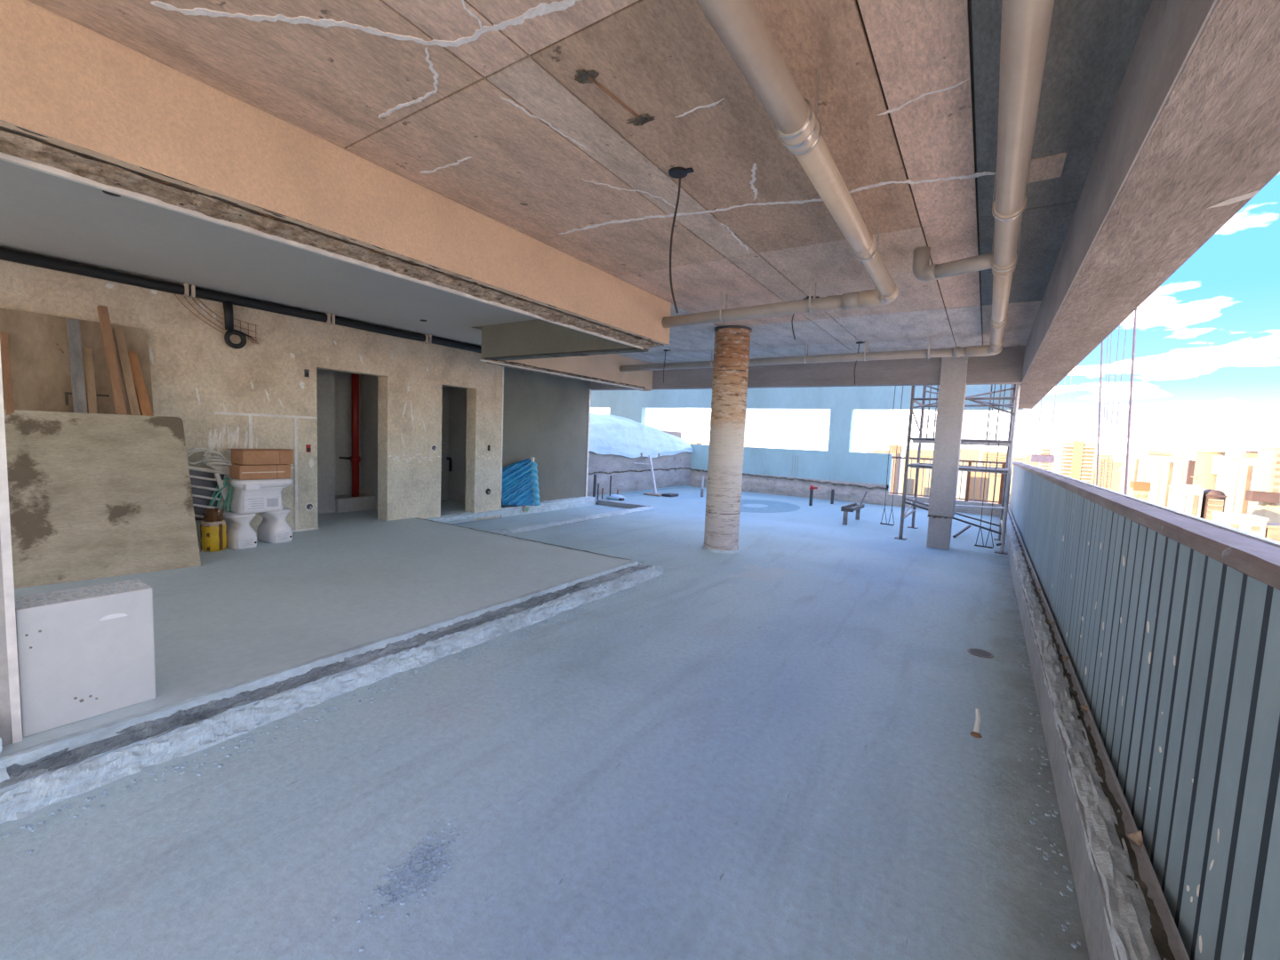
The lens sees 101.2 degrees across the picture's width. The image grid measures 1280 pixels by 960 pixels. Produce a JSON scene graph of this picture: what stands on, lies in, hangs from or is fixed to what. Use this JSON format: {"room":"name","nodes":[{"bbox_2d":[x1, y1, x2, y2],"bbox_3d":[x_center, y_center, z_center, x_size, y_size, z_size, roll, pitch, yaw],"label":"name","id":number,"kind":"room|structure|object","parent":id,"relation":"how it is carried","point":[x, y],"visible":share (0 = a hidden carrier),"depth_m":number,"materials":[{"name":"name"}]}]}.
{"room":"construction site","nodes":[
{"label":"construction site","id":0,"kind":"room"},
{"bbox_2d":[0,160,537,346],"bbox_3d":[-3.682,-2.136,4.593,4.440,0.210,15.800,6,6,33],"label":"ceiling","id":1,"kind":"structure","parent":0,"point":[42,213],"depth_m":4.93,"materials":[{"name":"paint"}]},
{"bbox_2d":[0,247,595,542],"bbox_3d":[-5.560,-0.725,5.938,0.526,3.400,15.850,6,6,33],"label":"wall","id":2,"kind":"structure","parent":0,"point":[196,374],"depth_m":7.25,"materials":[{"name":"paint"}]},
{"bbox_2d":[0,247,481,352],"bbox_3d":[-6.090,-1.798,4.431,0.135,0.633,12.851,6,6,33],"label":"pipe","id":3,"kind":"object","parent":2,"relation":"attached to","point":[184,290],"visible":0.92,"depth_m":6.20,"materials":[{"name":"plastic"}]},
{"bbox_2d":[174,293,258,343],"bbox_3d":[-4.974,-1.887,6.206,0.013,0.424,0.813,6,6,33],"label":"wires","id":4,"kind":"object","parent":3,"relation":"hanging from","point":[174,293],"visible":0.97,"depth_m":6.20,"materials":[{"name":"metal"}]},
{"bbox_2d":[213,411,319,532],"bbox_3d":[-4.779,-0.061,6.791,0.035,1.565,1.160,6,6,33],"label":"conduit","id":5,"kind":"object","parent":2,"relation":"attached to","point":[250,415],"visible":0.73,"depth_m":7.00,"materials":[{"name":"metal"}]},
{"bbox_2d":[425,509,503,522],"bbox_3d":[-3.132,0.657,9.333,0.112,0.099,1.820,6,6,33],"label":"baseboard","id":6,"kind":"structure","parent":2,"relation":"attached to","point":[492,513],"depth_m":9.36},
{"bbox_2d":[501,456,540,505],"bbox_3d":[-2.401,0.043,10.495,0.249,0.994,1.008,6,6,33],"label":"bundle","id":7,"kind":"object","parent":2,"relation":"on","point":[516,487],"visible":0.98,"depth_m":10.51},
{"bbox_2d":[0,509,631,755],"bbox_3d":[-5.626,1.184,3.266,6.040,0.430,11.150,6,6,33],"label":"floor","id":8,"kind":"structure","parent":0,"point":[239,615],"depth_m":4.63,"materials":[{"name":"concrete"}]},
{"bbox_2d":[0,331,14,415],"bbox_3d":[-5.612,-0.241,4.703,0.667,2.181,0.052,6,6,38],"label":"plank","id":9,"kind":"object","parent":8,"relation":"on","point":[4,343],"visible":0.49,"depth_m":4.76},
{"bbox_2d":[0,307,153,415],"bbox_3d":[-5.583,-0.393,5.197,0.329,2.403,1.200,6,6,33],"label":"plywood sheet","id":10,"kind":"object","parent":8,"relation":"on","point":[39,353],"visible":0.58,"depth_m":5.09,"materials":[{"name":"wood"}]},
{"bbox_2d":[66,318,87,413],"bbox_3d":[-5.376,-0.367,5.074,0.639,2.390,0.086,6,6,37],"label":"plank","id":11,"kind":"object","parent":8,"relation":"on","point":[73,325],"visible":0.51,"depth_m":5.12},
{"bbox_2d":[14,578,156,736],"bbox_3d":[-2.741,0.846,2.598,0.248,0.598,0.458,6,6,33],"label":"foam block","id":12,"kind":"object","parent":8,"relation":"on","point":[84,652],"visible":0.97,"depth_m":2.51,"materials":[{"name":"white plastic"}]},
{"bbox_2d":[81,347,97,413],"bbox_3d":[-5.304,-0.233,5.130,0.724,2.124,0.067,6,6,38],"label":"plank","id":13,"kind":"object","parent":8,"relation":"on","point":[87,353],"visible":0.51,"depth_m":5.21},
{"bbox_2d":[3,409,200,588],"bbox_3d":[-5.060,0.117,4.982,0.787,1.482,1.240,6,6,40],"label":"plywood sheet","id":14,"kind":"object","parent":8,"relation":"on","point":[92,496],"visible":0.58,"depth_m":4.92,"materials":[{"name":"wood"}]},
{"bbox_2d":[96,304,127,415],"bbox_3d":[-5.207,-0.465,5.317,0.676,2.566,0.077,4,5,20],"label":"plank","id":15,"kind":"object","parent":8,"relation":"on","point":[102,310],"visible":0.51,"depth_m":5.30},
{"bbox_2d":[112,328,140,415],"bbox_3d":[-5.131,-0.369,5.410,0.702,2.363,0.074,4,5,20],"label":"plank","id":16,"kind":"object","parent":8,"relation":"on","point":[119,337],"visible":0.51,"depth_m":5.41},
{"bbox_2d":[127,351,152,415],"bbox_3d":[-5.048,-0.262,5.499,0.791,2.152,0.092,4,5,17],"label":"plank","id":17,"kind":"object","parent":8,"relation":"on","point":[142,397],"visible":0.4,"depth_m":5.50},
{"bbox_2d":[186,448,231,519],"bbox_3d":[-4.998,0.205,5.938,0.295,1.140,0.886,6,6,33],"label":"rack","id":18,"kind":"object","parent":8,"relation":"on","point":[204,482],"depth_m":6.02,"materials":[{"name":"metal"}]},
{"bbox_2d":[208,477,233,511],"bbox_3d":[-4.868,0.357,6.153,0.105,0.796,0.299,6,6,33],"label":"hose","id":19,"kind":"object","parent":18,"relation":"on","point":[229,492],"visible":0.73,"depth_m":6.14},
{"bbox_2d":[200,507,227,551],"bbox_3d":[-4.778,0.550,5.894,0.222,0.474,0.230,6,6,33],"label":"bucket","id":20,"kind":"object","parent":8,"relation":"on","point":[213,528],"visible":0.98,"depth_m":5.82,"materials":[{"name":"plastic"}]},
{"bbox_2d":[222,510,256,550],"bbox_3d":[-4.723,0.574,6.137,0.523,0.392,0.310,5,5,26],"label":"toilet bowl","id":21,"kind":"object","parent":8,"relation":"on","point":[240,535],"visible":0.77,"depth_m":6.00,"materials":[{"name":"white ceramic"}]},
{"bbox_2d":[256,507,292,543],"bbox_3d":[-4.564,0.549,6.524,0.523,0.392,0.310,5,5,27],"label":"toilet bowl","id":22,"kind":"object","parent":8,"relation":"on","point":[274,528],"visible":0.81,"depth_m":6.39,"materials":[{"name":"white ceramic"}]},
{"bbox_2d":[230,478,293,513],"bbox_3d":[-4.533,0.172,6.322,0.405,0.390,0.620,6,6,33],"label":"toilet tank","id":23,"kind":"object","parent":22,"relation":"on","point":[252,495],"visible":0.92,"depth_m":6.14,"materials":[{"name":"white ceramic"}]},
{"bbox_2d":[229,464,290,479],"bbox_3d":[-4.545,-0.107,6.300,0.344,0.165,0.520,6,6,36],"label":"cardboard box","id":24,"kind":"object","parent":23,"relation":"on","point":[236,471],"visible":0.88,"depth_m":6.16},
{"bbox_2d":[228,448,293,464],"bbox_3d":[-4.532,-0.286,6.296,0.360,0.178,0.570,5,6,32],"label":"cardboard box","id":25,"kind":"object","parent":24,"relation":"on","point":[238,456],"visible":1,"depth_m":6.16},
{"bbox_2d":[335,493,375,512],"bbox_3d":[-5.043,0.400,9.135,0.480,0.240,0.650,6,6,33],"label":"ledge","id":26,"kind":"object","parent":8,"relation":"on","point":[343,503],"visible":0.76,"depth_m":8.99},
{"bbox_2d":[316,368,466,513],"bbox_3d":[-4.383,-0.947,9.257,1.630,3.400,6.100,6,6,33],"label":"wall","id":27,"kind":"structure","parent":0,"point":[333,388],"depth_m":9.24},
{"bbox_2d":[339,373,360,496],"bbox_3d":[-4.960,-1.080,9.102,0.415,2.730,0.280,6,6,33],"label":"riser pipe","id":28,"kind":"object","parent":27,"relation":"attached to","point":[355,459],"visible":0.88,"depth_m":8.98,"materials":[{"name":"metal"}]},
{"bbox_2d":[440,500,474,524],"bbox_3d":[-3.825,0.629,9.921,1.690,0.200,1.720,6,6,33],"label":"floor","id":29,"kind":"structure","parent":0,"point":[448,508],"depth_m":9.75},
{"bbox_2d":[451,504,629,531],"bbox_3d":[-1.827,0.871,10.216,1.360,0.240,4.950,6,6,33],"label":"floor","id":30,"kind":"structure","parent":0,"point":[492,524],"depth_m":10.22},
{"bbox_2d":[490,499,654,535],"bbox_3d":[-1.632,0.812,10.277,1.609,0.364,4.770,6,6,33],"label":"kerb","id":31,"kind":"object","parent":30,"relation":"on","point":[633,508],"visible":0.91,"depth_m":10.00,"materials":[{"name":"concrete"}]},
{"bbox_2d":[0,509,1089,959],"bbox_3d":[-1.467,1.415,3.413,6.755,0.300,15.950,6,6,33],"label":"floor","id":32,"kind":"structure","parent":0,"point":[707,764],"depth_m":2.28,"materials":[{"name":"concrete"}]},
{"bbox_2d":[0,517,664,823],"bbox_3d":[-4.592,1.139,2.580,4.616,0.160,11.302,5,5,31],"label":"step","id":33,"kind":"structure","parent":32,"relation":"on","point":[54,771],"depth_m":2.85,"materials":[{"name":"concrete"}]},
{"bbox_2d":[0,347,22,783],"bbox_3d":[-2.879,-0.047,2.006,0.600,2.609,0.595,6,6,33],"label":"pillar","id":34,"kind":"structure","parent":33,"relation":"on","point":[11,731],"depth_m":2.28,"materials":[{"name":"paint"}]},
{"bbox_2d":[332,821,467,951],"bbox_3d":[-0.809,1.416,1.872,0.231,0.011,0.528,5,5,25],"label":"crumbs","id":35,"kind":"object","parent":32,"relation":"on","point":[412,870],"visible":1,"depth_m":1.89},
{"bbox_2d":[0,576,1080,959],"bbox_3d":[1.088,1.301,4.255,3.434,0.010,7.776,6,6,33],"label":"rubble","id":36,"kind":"object","parent":32,"relation":"on","point":[32,828],"depth_m":2.51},
{"bbox_2d":[701,325,751,553],"bbox_3d":[1.258,-0.570,7.628,0.572,3.205,0.574,6,6,33],"label":"round column","id":37,"kind":"structure","parent":32,"relation":"on","point":[732,342],"depth_m":7.43,"materials":[{"name":"concrete"}]},
{"bbox_2d":[727,564,800,581],"bbox_3d":[1.529,1.137,6.522,1.018,0.007,1.340,6,6,33],"label":"mortar spill","id":38,"kind":"object","parent":32,"relation":"on","point":[756,572],"visible":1,"depth_m":6.43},
{"bbox_2d":[926,356,967,550],"bbox_3d":[4.985,-0.483,8.535,0.366,3.210,0.338,6,6,33],"label":"square column","id":39,"kind":"structure","parent":32,"relation":"on","point":[952,389],"depth_m":8.40,"materials":[{"name":"paint"}]},
{"bbox_2d":[969,708,981,737],"bbox_3d":[1.914,1.378,2.985,0.060,0.138,0.098,6,6,33],"label":"stub","id":40,"kind":"object","parent":32,"relation":"on","point":[975,733],"visible":1,"depth_m":2.98,"materials":[{"name":"white plastic"}]},
{"bbox_2d":[967,648,993,657],"bbox_3d":[2.709,1.377,4.182,0.184,0.008,0.184,6,6,33],"label":"floor drain","id":41,"kind":"object","parent":32,"relation":"on","point":[979,652],"visible":1,"depth_m":4.18,"materials":[{"name":"black plastic"}]},
{"bbox_2d":[1000,505,1189,959],"bbox_3d":[3.055,1.402,3.996,0.172,0.615,21.900,6,6,33],"label":"curb","id":42,"kind":"object","parent":32,"relation":"on","point":[1126,915],"visible":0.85,"depth_m":2.02,"materials":[{"name":"concrete"}]},
{"bbox_2d":[1009,461,1279,959],"bbox_3d":[3.977,0.658,5.087,0.135,1.397,18.800,6,6,33],"label":"railing","id":43,"kind":"object","parent":42,"relation":"on","point":[1167,620],"visible":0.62,"depth_m":1.65,"materials":[{"name":"metal"}]},
{"bbox_2d":[29,0,1151,363],"bbox_3d":[-1.260,-1.993,3.002,7.300,0.230,15.800,6,6,33],"label":"ceiling","id":44,"kind":"structure","parent":0,"point":[564,124],"depth_m":2.64,"materials":[{"name":"concrete"}]},
{"bbox_2d":[0,0,671,350],"bbox_3d":[-2.924,-1.627,1.524,0.307,0.658,11.470,6,6,33],"label":"beam","id":45,"kind":"structure","parent":44,"relation":"attached to","point":[78,104],"depth_m":2.72,"materials":[{"name":"paint"}]},
{"bbox_2d":[480,319,647,360],"bbox_3d":[-1.087,-1.982,6.959,2.670,0.684,0.312,6,6,33],"label":"beam","id":46,"kind":"structure","parent":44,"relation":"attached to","point":[538,338],"depth_m":6.97,"materials":[{"name":"concrete"}]},
{"bbox_2d":[480,353,653,391],"bbox_3d":[-1.102,-2.187,9.573,0.258,0.704,4.650,6,6,33],"label":"beam","id":47,"kind":"structure","parent":44,"relation":"attached to","point":[603,369],"depth_m":9.76,"materials":[{"name":"paint"}]},
{"bbox_2d":[668,167,693,313],"bbox_3d":[0.225,-1.430,3.158,0.150,0.834,0.116,6,6,33],"label":"hanging cable","id":48,"kind":"object","parent":44,"relation":"hanging from","point":[676,172],"visible":1,"depth_m":3.16,"materials":[{"name":"black plastic"}]},
{"bbox_2d":[661,0,898,327],"bbox_3d":[-1.768,-1.571,0.723,2.552,0.316,11.403,6,6,33],"label":"drain pipe","id":49,"kind":"object","parent":44,"relation":"attached to","point":[740,25],"visible":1,"depth_m":2.33,"materials":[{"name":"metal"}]},
{"bbox_2d":[841,291,859,309],"bbox_3d":[1.995,-1.689,4.951,0.153,0.146,0.146,6,6,33],"label":"socket","id":50,"kind":"object","parent":49,"relation":"attached to","point":[852,300],"depth_m":4.91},
{"bbox_2d":[589,346,1024,391],"bbox_3d":[1.668,-2.242,10.681,9.960,0.740,0.250,6,6,33],"label":"beam","id":51,"kind":"structure","parent":44,"relation":"attached to","point":[1005,367],"depth_m":9.17,"materials":[{"name":"grey concrete"}]},
{"bbox_2d":[619,0,1054,371],"bbox_3d":[-1.762,-1.733,2.683,6.294,0.314,14.692,6,6,33],"label":"drain pipe","id":52,"kind":"object","parent":44,"relation":"attached to","point":[1026,24],"visible":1,"depth_m":2.64,"materials":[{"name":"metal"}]},
{"bbox_2d":[952,346,960,357],"bbox_3d":[4.417,-1.784,7.327,0.080,0.143,0.143,6,6,33],"label":"socket","id":53,"kind":"object","parent":52,"relation":"attached to","point":[956,350],"depth_m":7.28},
{"bbox_2d":[1008,0,1279,408],"bbox_3d":[3.154,-1.585,3.530,0.448,0.752,21.500,6,6,33],"label":"beam","id":54,"kind":"structure","parent":44,"relation":"attached to","point":[1191,134],"depth_m":1.99,"materials":[{"name":"grey concrete"}]},
{"bbox_2d":[587,451,691,497],"bbox_3d":[0.092,-0.145,15.581,0.320,1.550,6.100,6,6,33],"label":"wall","id":55,"kind":"structure","parent":0,"point":[670,471],"depth_m":15.08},
{"bbox_2d":[595,486,1007,555],"bbox_3d":[3.774,0.837,13.175,8.765,0.300,6.150,6,6,33],"label":"floor","id":56,"kind":"structure","parent":0,"point":[822,516],"depth_m":11.74,"materials":[{"name":"concrete"}]},
{"bbox_2d":[592,474,596,496],"bbox_3d":[-1.125,0.177,13.044,0.069,0.621,0.076,-1,6,-34],"label":"rod","id":57,"kind":"object","parent":56,"relation":"on","point":[595,476],"visible":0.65,"depth_m":13.02,"materials":[{"name":"metal"}]},
{"bbox_2d":[607,494,626,500],"bbox_3d":[-0.603,0.426,13.276,0.536,0.130,0.400,6,6,33],"label":"bag","id":58,"kind":"object","parent":56,"relation":"on","point":[614,497],"visible":0.98,"depth_m":13.13,"materials":[{"name":"plastic"}]},
{"bbox_2d":[643,492,678,496],"bbox_3d":[0.583,0.398,14.597,0.800,0.070,0.550,6,6,33],"label":"pipe","id":59,"kind":"object","parent":56,"relation":"on","point":[668,494],"depth_m":14.45,"materials":[{"name":"metal"}]},
{"bbox_2d":[632,455,656,493],"bbox_3d":[0.296,-0.157,14.974,0.750,1.077,0.720,6,6,33],"label":"pole","id":60,"kind":"object","parent":59,"relation":"on","point":[650,456],"visible":0.93,"depth_m":14.97,"materials":[{"name":"metal"}]},
{"bbox_2d":[740,499,799,512],"bbox_3d":[2.902,0.642,13.230,2.100,0.003,2.900,6,6,33],"label":"ring","id":61,"kind":"object","parent":56,"relation":"on","point":[773,507],"visible":0.71,"depth_m":13.05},
{"bbox_2d":[808,485,817,505],"bbox_3d":[4.494,0.405,13.659,0.202,0.542,0.140,6,6,33],"label":"pipe stub","id":62,"kind":"object","parent":56,"relation":"on","point":[812,487],"visible":1,"depth_m":13.65,"materials":[{"name":"metal"}]},
{"bbox_2d":[840,491,867,524],"bbox_3d":[4.531,0.572,11.113,0.232,0.630,1.177,6,6,35],"label":"bench","id":63,"kind":"object","parent":56,"relation":"on","point":[846,508],"visible":1,"depth_m":10.95,"materials":[{"name":"metal"}]},
{"bbox_2d":[880,385,903,525],"bbox_3d":[5.212,-1.012,10.751,0.277,3.898,0.068,6,6,33],"label":"hanging wire","id":64,"kind":"object","parent":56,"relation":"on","point":[888,524],"visible":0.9,"depth_m":10.82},
{"bbox_2d":[894,384,1020,554],"bbox_3d":[5.746,-0.875,9.366,1.698,3.900,1.960,6,6,33],"label":"scaffold tower","id":65,"kind":"object","parent":56,"relation":"on","point":[1010,444],"visible":0.77,"depth_m":9.15,"materials":[{"name":"metal"}]},
{"bbox_2d":[974,384,1006,548],"bbox_3d":[5.859,-0.814,8.668,0.277,3.898,0.068,6,6,33],"label":"hanging wire","id":66,"kind":"object","parent":65,"relation":"hanging from","point":[983,546],"visible":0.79,"depth_m":8.75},
{"bbox_2d":[952,524,970,537],"bbox_3d":[6.041,0.960,9.857,0.835,0.179,0.050,-2,6,-42],"label":"tube","id":67,"kind":"object","parent":56,"relation":"on","point":[969,525],"visible":1,"depth_m":9.80,"materials":[{"name":"metal"}]},
{"bbox_2d":[590,384,1023,516],"bbox_3d":[3.257,-1.803,16.929,14.660,4.900,0.347,6,6,33],"label":"wall","id":68,"kind":"structure","parent":0,"point":[788,472],"depth_m":15.50,"materials":[{"name":"paint"}]},
{"bbox_2d":[888,456,1013,503],"bbox_3d":[8.106,-0.006,13.840,2.790,1.080,0.080,6,6,33],"label":"railing","id":69,"kind":"object","parent":68,"relation":"on","point":[966,499],"visible":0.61,"depth_m":13.56,"materials":[{"name":"metal"}]},
{"label":"outside","id":70,"kind":"structure","parent":0,"visible":0},
{"bbox_2d":[1030,384,1056,463],"bbox_3d":[17.340,-9.086,21.536,0.750,16.750,0.612,6,6,33],"label":"gondola","id":71,"kind":"object","parent":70,"point":[1035,458],"visible":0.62,"depth_m":21.99,"materials":[{"name":"metal"}]},
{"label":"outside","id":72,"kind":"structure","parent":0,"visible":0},
{"bbox_2d":[1124,308,1136,495],"bbox_3d":[4.691,1.174,5.141,0.019,21.786,6.071,6,6,33],"label":"rope","id":73,"kind":"object","parent":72,"point":[1135,310],"visible":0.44,"depth_m":5.43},
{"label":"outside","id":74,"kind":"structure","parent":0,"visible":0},
{"bbox_2d":[1062,370,1071,474],"bbox_3d":[12.934,0.148,16.119,0.014,24.313,4.196,6,6,33],"label":"rope","id":75,"kind":"object","parent":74,"point":[1071,371],"visible":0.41,"depth_m":16.23,"materials":[{"name":"fabric"}]},
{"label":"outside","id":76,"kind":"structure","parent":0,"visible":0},
{"bbox_2d":[897,458,1094,495],"bbox_3d":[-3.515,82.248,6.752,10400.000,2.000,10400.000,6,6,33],"label":"ground","id":77,"kind":"structure","parent":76,"point":[902,460],"depth_m":1588.53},
{"bbox_2d":[866,451,900,494],"bbox_3d":[297.577,3.695,648.782,33.068,75.095,33.068,6,6,33],"label":"building","id":78,"kind":"structure","parent":77,"relation":"on","point":[896,470],"depth_m":631.64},
{"bbox_2d":[889,444,902,495],"bbox_3d":[424.902,-15.348,879.705,17.160,86.100,16.600,6,6,33],"label":"tower","id":79,"kind":"structure","parent":77,"relation":"on","point":[892,448],"depth_m":871.29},
{"bbox_2d":[901,448,933,495],"bbox_3d":[481.114,-11.870,900.371,53.400,80.580,16.600,6,6,33],"label":"block","id":80,"kind":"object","parent":77,"relation":"on","point":[913,452],"visible":0.23,"depth_m":900.71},
{"bbox_2d":[912,455,933,496],"bbox_3d":[449.436,-2.200,819.987,33.828,71.767,33.828,6,6,33],"label":"building","id":81,"kind":"structure","parent":77,"relation":"on","point":[920,477],"depth_m":810.15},
{"bbox_2d":[923,460,932,497],"bbox_3d":[323.560,13.695,573.846,22.374,69.643,22.374,6,6,33],"label":"building","id":82,"kind":"structure","parent":77,"relation":"on","point":[926,479],"depth_m":568.14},
{"bbox_2d":[956,471,967,500],"bbox_3d":[305.776,20.811,520.526,26.657,62.675,26.657,6,6,33],"label":"building","id":83,"kind":"structure","parent":77,"relation":"on","point":[964,473],"depth_m":502.67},
{"bbox_2d":[959,448,980,466],"bbox_3d":[484.638,-4.280,783.329,31.320,84.900,16.600,6,6,33],"label":"building","id":84,"kind":"structure","parent":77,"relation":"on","point":[966,454],"depth_m":772.11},
{"bbox_2d":[968,472,990,502],"bbox_3d":[343.089,20.313,547.847,32.013,62.375,32.013,6,6,33],"label":"building","id":85,"kind":"structure","parent":77,"relation":"on","point":[978,480],"depth_m":529.31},
{"bbox_2d":[980,451,1006,503],"bbox_3d":[473.580,3.390,704.693,32.280,81.540,16.600,6,6,33],"label":"block","id":86,"kind":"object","parent":77,"relation":"on","point":[992,456],"visible":0.38,"depth_m":697.38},
{"bbox_2d":[1008,456,1023,502],"bbox_3d":[465.812,9.145,652.565,11.400,77.940,16.600,6,6,33],"label":"block","id":87,"kind":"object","parent":77,"relation":"on","point":[1020,459],"visible":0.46,"depth_m":645.12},
{"bbox_2d":[1024,454,1051,471],"bbox_3d":[467.327,10.422,621.654,25.320,80.580,14.600,6,6,33],"label":"block","id":88,"kind":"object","parent":77,"relation":"on","point":[1028,457],"visible":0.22,"depth_m":616.93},
{"bbox_2d":[1039,446,1051,471],"bbox_3d":[443.116,8.232,579.945,8.520,89.700,14.600,6,6,33],"label":"building","id":89,"kind":"structure","parent":77,"relation":"on","point":[1044,450],"depth_m":571.55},
{"bbox_2d":[1050,456,1059,472],"bbox_3d":[634.095,3.134,811.252,23.740,78.288,23.740,6,6,33],"label":"building","id":90,"kind":"structure","parent":77,"relation":"on","point":[1054,466],"depth_m":797.98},
{"bbox_2d":[1057,440,1095,483],"bbox_3d":[389.001,12.216,472.794,22.920,94.680,17.200,6,6,33],"label":"tower","id":91,"kind":"structure","parent":77,"relation":"on","point":[1078,460],"depth_m":463.19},
{"bbox_2d":[1093,454,1112,484],"bbox_3d":[532.442,12.671,607.598,12.840,83.940,14.600,6,6,33],"label":"slim tower","id":92,"kind":"structure","parent":77,"relation":"on","point":[1100,456],"depth_m":600.00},
{"bbox_2d":[1094,458,1112,488],"bbox_3d":[484.725,17.525,552.996,11.400,79.140,14.600,6,6,33],"label":"block","id":93,"kind":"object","parent":77,"relation":"on","point":[1110,461],"visible":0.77,"depth_m":545.24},
{"bbox_2d":[1091,468,1121,492],"bbox_3d":[647.108,17.186,735.936,33.543,63.725,33.543,6,6,33],"label":"building","id":94,"kind":"structure","parent":77,"relation":"on","point":[1116,474],"depth_m":715.31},
{"bbox_2d":[1119,454,1157,495],"bbox_3d":[474.003,18.218,503.743,21.480,84.900,16.600,6,6,33],"label":"twin tower","id":95,"kind":"structure","parent":77,"relation":"on","point":[1138,468],"depth_m":496.57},
{"bbox_2d":[1128,480,1151,501],"bbox_3d":[271.212,35.222,289.412,6.840,68.820,10.700,6,6,33],"label":"block","id":96,"kind":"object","parent":77,"relation":"on","point":[1140,490],"visible":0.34,"depth_m":283.01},
{"bbox_2d":[1144,450,1173,455],"bbox_3d":[553.344,13.943,566.295,19.560,89.940,16.600,6,6,33],"label":"tower","id":97,"kind":"structure","parent":77,"relation":"on","point":[1147,452],"depth_m":556.81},
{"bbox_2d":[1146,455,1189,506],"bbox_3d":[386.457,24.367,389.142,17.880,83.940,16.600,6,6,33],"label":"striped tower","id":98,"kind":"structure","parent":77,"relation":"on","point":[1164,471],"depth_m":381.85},
{"bbox_2d":[1167,483,1205,517],"bbox_3d":[270.064,36.833,263.933,9.480,69.680,14.600,6,6,33],"label":"block","id":99,"kind":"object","parent":77,"relation":"on","point":[1188,499],"visible":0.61,"depth_m":256.36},
{"bbox_2d":[1185,460,1195,484],"bbox_3d":[466.146,23.921,449.273,4.920,81.780,12.600,6,6,33],"label":"building","id":100,"kind":"structure","parent":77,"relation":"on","point":[1191,463],"depth_m":442.31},
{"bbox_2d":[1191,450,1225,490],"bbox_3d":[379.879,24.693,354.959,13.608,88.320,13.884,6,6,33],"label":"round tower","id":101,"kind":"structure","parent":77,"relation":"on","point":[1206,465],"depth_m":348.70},
{"bbox_2d":[1200,488,1227,520],"bbox_3d":[276.941,38.482,258.196,6.840,67.920,12.750,6,6,33],"label":"block","id":102,"kind":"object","parent":77,"relation":"on","point":[1212,500],"visible":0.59,"depth_m":251.59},
{"bbox_2d":[1215,451,1257,513],"bbox_3d":[343.791,27.473,303.531,16.200,88.120,18.600,6,6,33],"label":"tower","id":103,"kind":"structure","parent":77,"relation":"on","point":[1235,475],"depth_m":296.30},
{"bbox_2d":[1241,453,1257,457],"bbox_3d":[345.356,-13.335,296.701,5.500,3.600,8.000,6,6,33],"label":"plant","id":104,"kind":"object","parent":103,"relation":"on","point":[1244,455],"depth_m":294.50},
{"bbox_2d":[1211,511,1269,536],"bbox_3d":[209.760,43.713,187.763,10.440,63.300,12.600,6,6,33],"label":"block","id":105,"kind":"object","parent":77,"relation":"on","point":[1252,524],"visible":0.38,"depth_m":180.77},
{"bbox_2d":[1244,447,1279,523],"bbox_3d":[316.201,28.859,262.626,24.060,89.700,21.300,6,6,33],"label":"tower","id":106,"kind":"structure","parent":77,"relation":"on","point":[1264,498],"depth_m":258.12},
{"bbox_2d":[1264,522,1279,542],"bbox_3d":[218.716,45.777,181.966,11.400,60.900,12.600,6,6,33],"label":"block","id":107,"kind":"object","parent":77,"relation":"on","point":[1272,529],"visible":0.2,"depth_m":176.99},
{"bbox_3d":[-10.700,29.068,14.682,30.800,102.000,22.100,6,6,33],"label":"building mass","id":108,"kind":"object","parent":77,"relation":"on","visible":0},
{"bbox_2d":[662,431,681,438],"bbox_3d":[-0.829,-0.504,15.990,1.680,2.120,5.400,6,6,33],"label":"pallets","id":109,"kind":"object","parent":108,"relation":"on","point":[676,434],"visible":0.07,"depth_m":17.34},
{"bbox_2d":[588,412,693,457],"bbox_3d":[-0.567,-1.349,15.736,1.810,1.280,5.941,6,6,33],"label":"tarp","id":110,"kind":"object","parent":109,"relation":"on","point":[608,434],"visible":0.8,"depth_m":14.82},
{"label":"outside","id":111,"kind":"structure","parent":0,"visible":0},
{"bbox_2d":[1096,341,1103,485],"bbox_3d":[5.505,1.098,6.375,0.017,21.788,9.588,6,6,33],"label":"rope","id":112,"kind":"object","parent":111,"point":[1101,353],"visible":0.25,"depth_m":6.92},
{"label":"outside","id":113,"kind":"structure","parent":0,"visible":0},
{"bbox_2d":[1103,332,1111,487],"bbox_3d":[7.318,0.513,8.325,0.007,18.922,6.278,6,6,33],"label":"rope","id":114,"kind":"object","parent":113,"point":[1111,332],"visible":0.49,"depth_m":8.63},
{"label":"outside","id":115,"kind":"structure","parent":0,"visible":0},
{"bbox_2d":[1105,324,1119,488],"bbox_3d":[7.212,0.571,8.171,0.007,19.141,3.418,6,6,33],"label":"rope","id":116,"kind":"object","parent":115,"point":[1119,324],"visible":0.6,"depth_m":8.28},
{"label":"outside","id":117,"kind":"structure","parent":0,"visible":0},
{"bbox_2d":[1110,317,1127,487],"bbox_3d":[7.059,0.604,7.943,0.007,19.141,1.548,6,6,33],"label":"rope","id":118,"kind":"object","parent":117,"point":[1127,317],"visible":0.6,"depth_m":7.92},
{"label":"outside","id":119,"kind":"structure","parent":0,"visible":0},
{"bbox_2d":[1100,336,1108,487],"bbox_3d":[7.442,0.443,8.504,0.007,17.603,6.498,6,6,33],"label":"rope","id":120,"kind":"object","parent":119,"point":[1108,336],"visible":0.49,"depth_m":8.85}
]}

